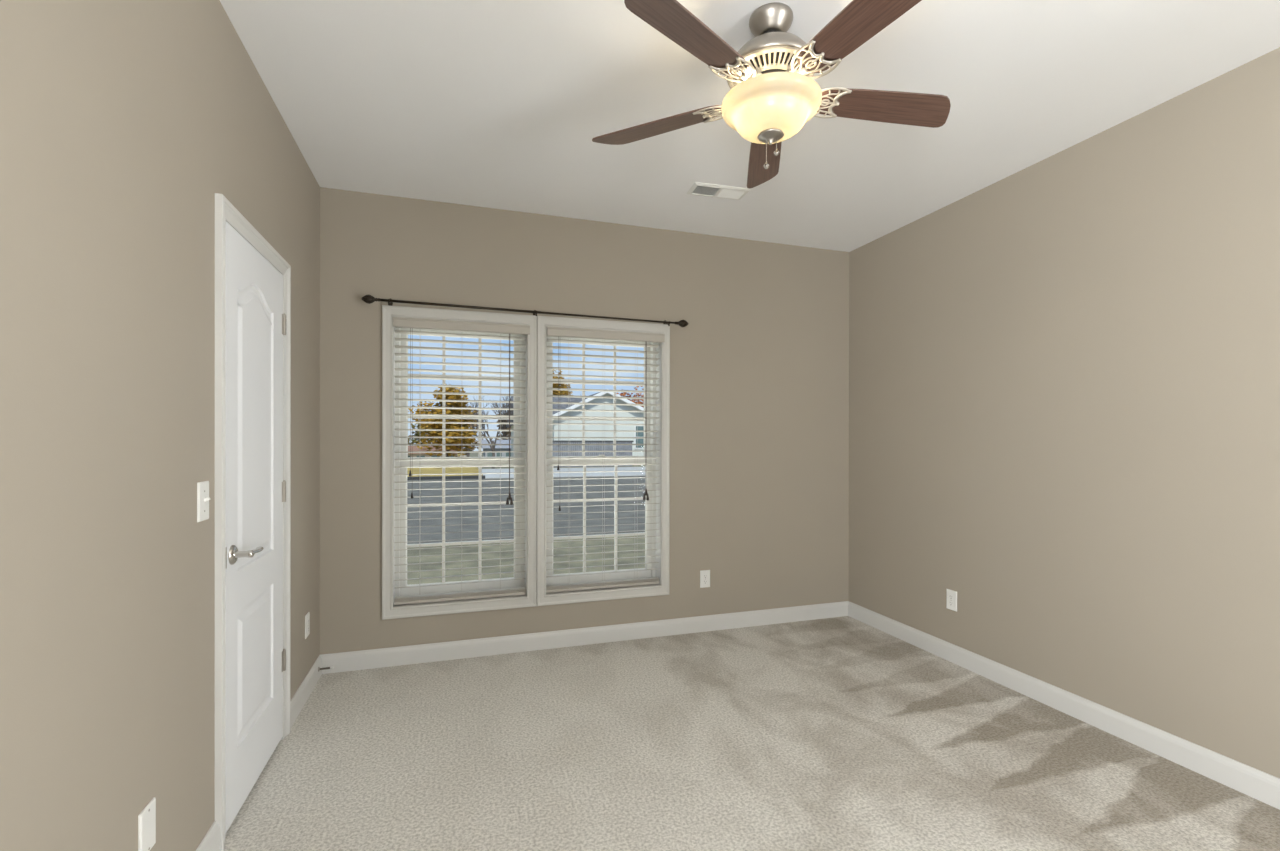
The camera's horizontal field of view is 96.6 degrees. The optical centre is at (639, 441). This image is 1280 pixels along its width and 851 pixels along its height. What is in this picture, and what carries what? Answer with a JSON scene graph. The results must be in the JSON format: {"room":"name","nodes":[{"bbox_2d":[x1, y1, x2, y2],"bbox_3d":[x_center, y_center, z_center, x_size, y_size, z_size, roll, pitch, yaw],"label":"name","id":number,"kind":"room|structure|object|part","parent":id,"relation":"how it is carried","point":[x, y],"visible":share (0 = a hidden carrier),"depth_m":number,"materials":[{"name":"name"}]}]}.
{"room":"empty bedroom","nodes":[
{"label":"empty bedroom","id":0,"kind":"room"},
{"bbox_2d":[0,0,319,850],"bbox_3d":[-0.824,-0.051,-0.049,0.140,2.743,6.814,0,0,-18],"label":"wall","id":1,"kind":"structure","parent":0,"point":[122,122],"depth_m":1.30,"materials":[{"name":"beige paint"}]},
{"bbox_2d":[138,797,155,850],"bbox_3d":[-1.222,0.965,1.415,0.007,0.118,0.074,0,0,-18],"label":"wall plate","id":2,"kind":"object","parent":1,"relation":"attached to","point":[146,818],"visible":1,"depth_m":1.41,"materials":[{"name":"white plastic"}]},
{"bbox_2d":[197,481,209,521],"bbox_3d":[-1.315,0.182,1.729,0.020,0.118,0.074,0,0,-18],"label":"light switch","id":3,"kind":"object","parent":1,"relation":"attached to","point":[203,498],"visible":1,"depth_m":1.72,"materials":[{"name":"white plastic"}]},
{"bbox_2d":[196,821,219,850],"bbox_3d":[-0.527,1.270,-0.723,0.014,0.106,5.342,0,0,-18],"label":"baseboard","id":4,"kind":"structure","parent":1,"relation":"attached to","point":[211,841],"depth_m":1.77,"materials":[{"name":"white paint"}]},
{"bbox_2d":[215,193,290,850],"bbox_3d":[-1.505,0.262,2.180,0.215,2.104,0.788,0,0,-18],"label":"door","id":5,"kind":"structure","parent":1,"relation":"in","point":[253,280],"depth_m":2.08,"materials":[{"name":"white paint"}]},
{"bbox_3d":[-1.360,0.385,1.989,0.057,0.025,0.120,0,0,-18],"label":"lever","id":6,"kind":"part","parent":5,"relation":"part of","materials":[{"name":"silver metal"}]},
{"bbox_2d":[291,656,321,726],"bbox_3d":[-1.695,1.259,2.890,0.014,0.106,0.664,0,0,-18],"label":"baseboard","id":7,"kind":"structure","parent":1,"relation":"attached to","point":[300,697],"depth_m":2.86,"materials":[{"name":"white paint"}]},
{"bbox_2d":[305,612,309,638],"bbox_3d":[-1.715,0.950,2.943,0.008,0.118,0.074,0,0,-18],"label":"electrical outlet","id":8,"kind":"object","parent":1,"relation":"attached to","point":[307,617],"visible":1,"depth_m":2.93,"materials":[{"name":"white plastic"}]},
{"bbox_2d":[318,666,333,671],"bbox_3d":[-1.729,1.252,3.141,0.076,0.024,0.024,0,0,-18],"label":"door stop","id":9,"kind":"object","parent":1,"relation":"attached to","point":[331,667],"visible":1,"depth_m":3.14,"materials":[{"name":"silver metal"}]},
{"bbox_2d":[320,187,848,654],"bbox_3d":[-0.144,-0.058,3.857,3.557,2.743,0.200,0,0,-18],"label":"wall","id":10,"kind":"structure","parent":0,"point":[759,366],"depth_m":3.86,"materials":[{"name":"beige paint"}]},
{"bbox_2d":[382,305,536,619],"bbox_3d":[-1.102,0.124,3.535,0.888,1.821,0.215,0,0,-18],"label":"window","id":11,"kind":"structure","parent":10,"relation":"in","point":[527,497],"depth_m":3.51,"materials":[{"name":"beige paint"}]},
{"bbox_3d":[-1.125,-0.274,3.606,0.721,0.844,0.028,0,0,-18],"label":"sash","id":12,"kind":"part","parent":11,"relation":"part of","materials":[{"name":"glass"}]},
{"bbox_3d":[-1.115,0.524,3.572,0.721,0.840,0.028,0,0,-18],"label":"sash","id":13,"kind":"part","parent":11,"relation":"part of","materials":[{"name":"white plastic"}]},
{"bbox_2d":[393,317,529,604],"bbox_3d":[-1.071,0.122,3.467,0.784,1.680,0.097,0,0,-18],"label":"window blind","id":14,"kind":"object","parent":11,"relation":"attached to","point":[398,322],"visible":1,"depth_m":3.46,"materials":[{"name":"white plastic"}]},
{"bbox_3d":[-1.354,-0.246,3.363,0.002,0.865,0.004,0,0,-44],"label":"tilt cord","id":15,"kind":"part","parent":14,"relation":"part of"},
{"bbox_3d":[-1.088,0.944,3.486,0.761,0.036,0.050,0,0,-18],"label":"rail","id":16,"kind":"part","parent":14,"relation":"part of","materials":[{"name":"white plastic"}]},
{"bbox_3d":[-0.810,-0.166,3.539,0.014,1.023,0.005,0,0,-18],"label":"lift cord","id":17,"kind":"part","parent":14,"relation":"part of","materials":[{"name":"black fabric"}]},
{"bbox_2d":[362,295,687,326],"bbox_3d":[-0.630,-0.797,3.540,1.987,0.068,0.101,0,0,-18],"label":"curtain rod","id":18,"kind":"object","parent":10,"relation":"attached to","point":[369,299],"visible":1,"depth_m":3.44,"materials":[{"name":"brown metal"}]},
{"bbox_2d":[319,601,848,673],"bbox_3d":[-0.114,1.260,3.758,3.557,0.106,0.014,0,0,-18],"label":"baseboard","id":19,"kind":"structure","parent":10,"relation":"attached to","point":[442,651],"depth_m":3.64,"materials":[{"name":"white paint"}]},
{"bbox_2d":[537,316,669,605],"bbox_3d":[-0.255,0.125,3.809,0.888,1.821,0.215,0,0,-18],"label":"window","id":20,"kind":"structure","parent":10,"relation":"in","point":[544,522],"depth_m":3.82,"materials":[{"name":"beige paint"}]},
{"bbox_3d":[-0.277,-0.273,3.881,0.721,0.844,0.028,0,0,-18],"label":"sash","id":21,"kind":"part","parent":20,"relation":"part of","materials":[{"name":"glass"}]},
{"bbox_3d":[-0.267,0.525,3.846,0.721,0.840,0.028,0,0,-18],"label":"sash","id":22,"kind":"part","parent":20,"relation":"part of","materials":[{"name":"white plastic"}]},
{"bbox_2d":[546,327,664,592],"bbox_3d":[-0.224,0.123,3.741,0.784,1.680,0.097,0,0,-18],"label":"window blind","id":23,"kind":"object","parent":20,"relation":"attached to","point":[558,332],"visible":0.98,"depth_m":3.73,"materials":[{"name":"white plastic"}]},
{"bbox_3d":[-0.520,-0.256,3.633,0.002,0.842,0.004,0,0,-44],"label":"tilt cord","id":24,"kind":"part","parent":23,"relation":"part of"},
{"bbox_3d":[-0.240,0.945,3.761,0.761,0.036,0.050,0,0,-18],"label":"rail","id":25,"kind":"part","parent":23,"relation":"part of","materials":[{"name":"white wood"}]},
{"bbox_3d":[0.040,-0.165,3.814,0.014,1.023,0.005,0,0,-18],"label":"lift cord","id":26,"kind":"part","parent":23,"relation":"part of","materials":[{"name":"black fabric"}]},
{"bbox_2d":[700,570,709,587],"bbox_3d":[0.451,0.953,3.943,0.074,0.118,0.008,0,0,-18],"label":"electrical outlet","id":27,"kind":"object","parent":10,"relation":"attached to","point":[704,574],"visible":1,"depth_m":3.94,"materials":[{"name":"white plastic"}]},
{"bbox_2d":[220,0,1279,251],"bbox_3d":[0.928,-1.480,0.545,3.837,0.120,7.154,0,0,-18],"label":"ceiling","id":28,"kind":"structure","parent":0,"point":[497,104],"depth_m":2.33,"materials":[{"name":"white paint"}]},
{"bbox_2d":[686,182,750,199],"bbox_3d":[0.448,-1.422,3.253,0.335,0.010,0.150,0,0,-14],"label":"ceiling vent","id":29,"kind":"object","parent":28,"relation":"in","point":[702,189],"visible":1,"depth_m":3.24,"materials":[{"name":"white plastic"}]},
{"bbox_2d":[592,0,950,188],"bbox_3d":[0.486,-1.169,1.918,1.266,0.510,1.285,0,0,-18],"label":"ceiling fan","id":30,"kind":"object","parent":28,"relation":"hanging from","point":[773,93],"visible":1,"depth_m":1.83,"materials":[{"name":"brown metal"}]},
{"bbox_3d":[0.068,-1.164,2.116,0.514,0.006,0.138,0,12,28],"label":"blade","id":31,"kind":"part","parent":30,"relation":"part of","materials":[{"name":"brown wood"}]},
{"bbox_3d":[0.141,-1.163,1.627,0.514,0.006,0.138,0,12,-44],"label":"blade","id":32,"kind":"part","parent":30,"relation":"part of","materials":[{"name":"brown wood"}]},
{"bbox_3d":[0.510,-1.164,2.336,0.138,0.006,0.514,-12,-2,9],"label":"blade","id":33,"kind":"part","parent":30,"relation":"part of","materials":[{"name":"brown wood"}]},
{"bbox_3d":[0.441,-1.085,1.922,0.330,0.109,0.330,0,0,-18],"label":"lamp shade","id":34,"kind":"part","parent":30,"relation":"part of","materials":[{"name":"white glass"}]},
{"bbox_3d":[0.628,-1.162,1.545,0.138,0.006,0.514,13,-6,-26],"label":"blade","id":35,"kind":"part","parent":30,"relation":"part of","materials":[{"name":"brown wood"}]},
{"bbox_3d":[0.856,-1.163,1.983,0.514,0.006,0.138,0,-12,-8],"label":"blade","id":36,"kind":"part","parent":30,"relation":"part of","materials":[{"name":"brown wood"}]},
{"bbox_2d":[224,616,1279,850],"bbox_3d":[0.922,1.383,0.551,3.837,0.120,7.154,0,0,-18],"label":"floor","id":37,"kind":"structure","parent":0,"point":[844,733],"depth_m":2.33,"materials":[{"name":"beige carpet"}]},
{"bbox_2d":[848,47,1279,777],"bbox_3d":[2.693,-0.047,1.088,0.140,2.743,6.814,0,0,-18],"label":"wall","id":38,"kind":"structure","parent":0,"point":[1064,372],"depth_m":2.64,"materials":[{"name":"beige paint"}]},
{"bbox_2d":[946,589,956,611],"bbox_3d":[1.863,0.951,3.411,0.008,0.118,0.074,0,0,-18],"label":"electrical outlet","id":39,"kind":"object","parent":38,"relation":"attached to","point":[951,600],"visible":1,"depth_m":3.41,"materials":[{"name":"white plastic"}]},
{"bbox_2d":[848,602,1279,809],"bbox_3d":[2.619,1.272,1.061,0.014,0.106,6.800,0,0,-18],"label":"baseboard","id":40,"kind":"structure","parent":38,"relation":"attached to","point":[1257,784],"depth_m":2.61,"materials":[{"name":"white paint"}]},
{"label":"outside","id":41,"kind":"structure","parent":0,"visible":0},
{"bbox_2d":[407,535,644,584],"bbox_3d":[12.111,1.820,11.295,190.000,0.100,6.366,0,0,-18],"label":"lawn","id":42,"kind":"structure","parent":41,"point":[492,548],"depth_m":8.44,"materials":[{"name":"green plant"}]},
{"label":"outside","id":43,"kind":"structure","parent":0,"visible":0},
{"bbox_2d":[407,476,644,543],"bbox_3d":[8.517,1.817,22.411,190.000,0.100,17.000,0,0,-18],"label":"street","id":44,"kind":"structure","parent":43,"point":[504,521],"depth_m":14.49,"materials":[{"name":"grey asphalt"}]},
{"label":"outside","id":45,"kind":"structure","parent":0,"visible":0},
{"bbox_2d":[482,467,644,478],"bbox_3d":[-2.383,1.744,32.235,12.700,0.100,8.400,0,0,-18],"label":"driveway","id":46,"kind":"structure","parent":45,"point":[642,473],"depth_m":30.86,"materials":[{"name":"concrete"}]},
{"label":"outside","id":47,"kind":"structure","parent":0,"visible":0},
{"bbox_2d":[407,453,482,476],"bbox_3d":[-63.207,2.196,67.591,81.300,1.400,112.500,0,0,-18],"label":"lawn","id":48,"kind":"structure","parent":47,"point":[435,470],"depth_m":31.59,"materials":[{"name":"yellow plant"}]},
{"bbox_2d":[408,423,432,445],"bbox_3d":[-28.882,-0.321,78.845,6.611,6.334,4.429,0,0,-18],"label":"tree","id":49,"kind":"object","parent":48,"relation":"on","point":[417,433],"visible":0.2,"depth_m":77.59,"materials":[{"name":"grey plant"}]},
{"bbox_2d":[408,446,457,456],"bbox_3d":[-24.294,1.565,65.718,6.800,2.100,5.600,0,0,-18],"label":"outbuilding","id":50,"kind":"structure","parent":48,"relation":"on","point":[413,448],"depth_m":63.74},
{"bbox_2d":[408,383,477,456],"bbox_3d":[-18.098,-1.587,52.426,6.735,7.543,6.200,0,0,-18],"label":"autumn tree","id":51,"kind":"object","parent":48,"relation":"on","point":[447,389],"visible":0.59,"depth_m":51.25,"materials":[{"name":"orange plant"}]},
{"bbox_2d":[453,397,486,456],"bbox_3d":[-19.272,-1.471,63.948,3.296,7.987,5.256,0,0,22],"label":"bare tree","id":52,"kind":"object","parent":48,"relation":"on","point":[468,449],"visible":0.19,"depth_m":63.72,"materials":[{"name":"grey plant"}]},
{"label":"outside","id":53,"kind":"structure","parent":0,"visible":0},
{"bbox_2d":[407,475,484,479],"bbox_3d":[5.857,1.713,30.642,190.000,0.200,0.300,0,0,-18],"label":"kerb","id":54,"kind":"object","parent":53,"point":[483,476],"visible":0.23,"depth_m":25.74,"materials":[{"name":"grey concrete"}]},
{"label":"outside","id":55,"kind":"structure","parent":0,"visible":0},
{"bbox_3d":[33.229,2.310,98.766,96.000,1.400,112.500,0,0,-18],"label":"lawn","id":56,"kind":"structure","parent":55,"visible":0},
{"bbox_2d":[616,386,643,407],"bbox_3d":[-1.199,-1.984,64.125,7.046,8.744,5.789,0,0,32],"label":"autumn tree","id":57,"kind":"object","parent":56,"relation":"on","point":[623,393],"visible":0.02,"depth_m":63.88,"materials":[{"name":"red plant"}]},
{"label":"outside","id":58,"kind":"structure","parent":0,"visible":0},
{"bbox_2d":[463,453,644,468],"bbox_3d":[-19.732,2.238,85.902,12.700,1.400,104.400,0,0,-18],"label":"lawn","id":59,"kind":"structure","parent":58,"point":[471,454],"depth_m":36.40,"materials":[{"name":"beige plant"}]},
{"bbox_2d":[462,424,486,455],"bbox_3d":[-26.458,-0.685,85.404,6.853,7.060,7.145,0,0,-18],"label":"tree","id":60,"kind":"object","parent":59,"relation":"on","point":[475,425],"visible":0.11,"depth_m":86.06,"materials":[{"name":"grey plant"}]},
{"bbox_2d":[465,403,512,468],"bbox_3d":[-8.910,-0.424,34.497,3.316,4.213,2.120,0,0,6],"label":"bare tree","id":61,"kind":"object","parent":59,"relation":"on","point":[492,447],"visible":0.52,"depth_m":34.64,"materials":[{"name":"grey plant"}]},
{"bbox_2d":[481,440,510,456],"bbox_3d":[-13.703,1.066,56.529,4.000,2.400,5.600,0,0,-18],"label":"outbuilding","id":62,"kind":"structure","parent":59,"relation":"on","point":[485,447],"depth_m":54.21,"materials":[{"name":"white"}]},
{"bbox_2d":[491,396,510,439],"bbox_3d":[-15.513,-1.516,65.446,3.495,8.206,4.110,0,0,-33],"label":"bare tree","id":63,"kind":"object","parent":59,"relation":"on","point":[504,405],"visible":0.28,"depth_m":65.45,"materials":[{"name":"grey plant"}]},
{"bbox_2d":[491,413,510,439],"bbox_3d":[-18.230,-0.523,78.264,5.051,6.787,5.051,0,0,-18],"label":"tree","id":64,"kind":"object","parent":59,"relation":"on","point":[507,433],"visible":0.14,"depth_m":78.24,"materials":[{"name":"grey plant"}]},
{"bbox_2d":[553,369,572,394],"bbox_3d":[-8.555,-2.863,62.045,5.816,10.532,5.933,0,0,33],"label":"autumn tree","id":65,"kind":"object","parent":59,"relation":"on","point":[555,385],"visible":0.09,"depth_m":61.88,"materials":[{"name":"orange plant"}]},
{"bbox_2d":[506,389,643,456],"bbox_3d":[-5.081,-1.077,47.697,11.070,5.720,10.900,0,0,-18],"label":"house","id":66,"kind":"structure","parent":59,"relation":"on","point":[555,399],"depth_m":43.34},
{"bbox_3d":[0.118,-0.329,44.093,0.910,1.660,0.040,0,0,-18],"label":"pane","id":67,"kind":"part","parent":66,"relation":"part of","materials":[{"name":"glass"}]},
{"bbox_2d":[553,440,633,466],"bbox_3d":[-3.586,0.820,37.098,6.600,1.720,0.100,0,0,-18],"label":"fence","id":68,"kind":"object","parent":59,"relation":"on","point":[555,447],"visible":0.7,"depth_m":37.28,"materials":[{"name":"grey wood"}]},
{"bbox_3d":[-3.584,0.010,37.096,6.600,0.100,0.100,0,0,-18],"label":"cap rail","id":69,"kind":"part","parent":68,"relation":"part of","materials":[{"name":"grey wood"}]}
]}

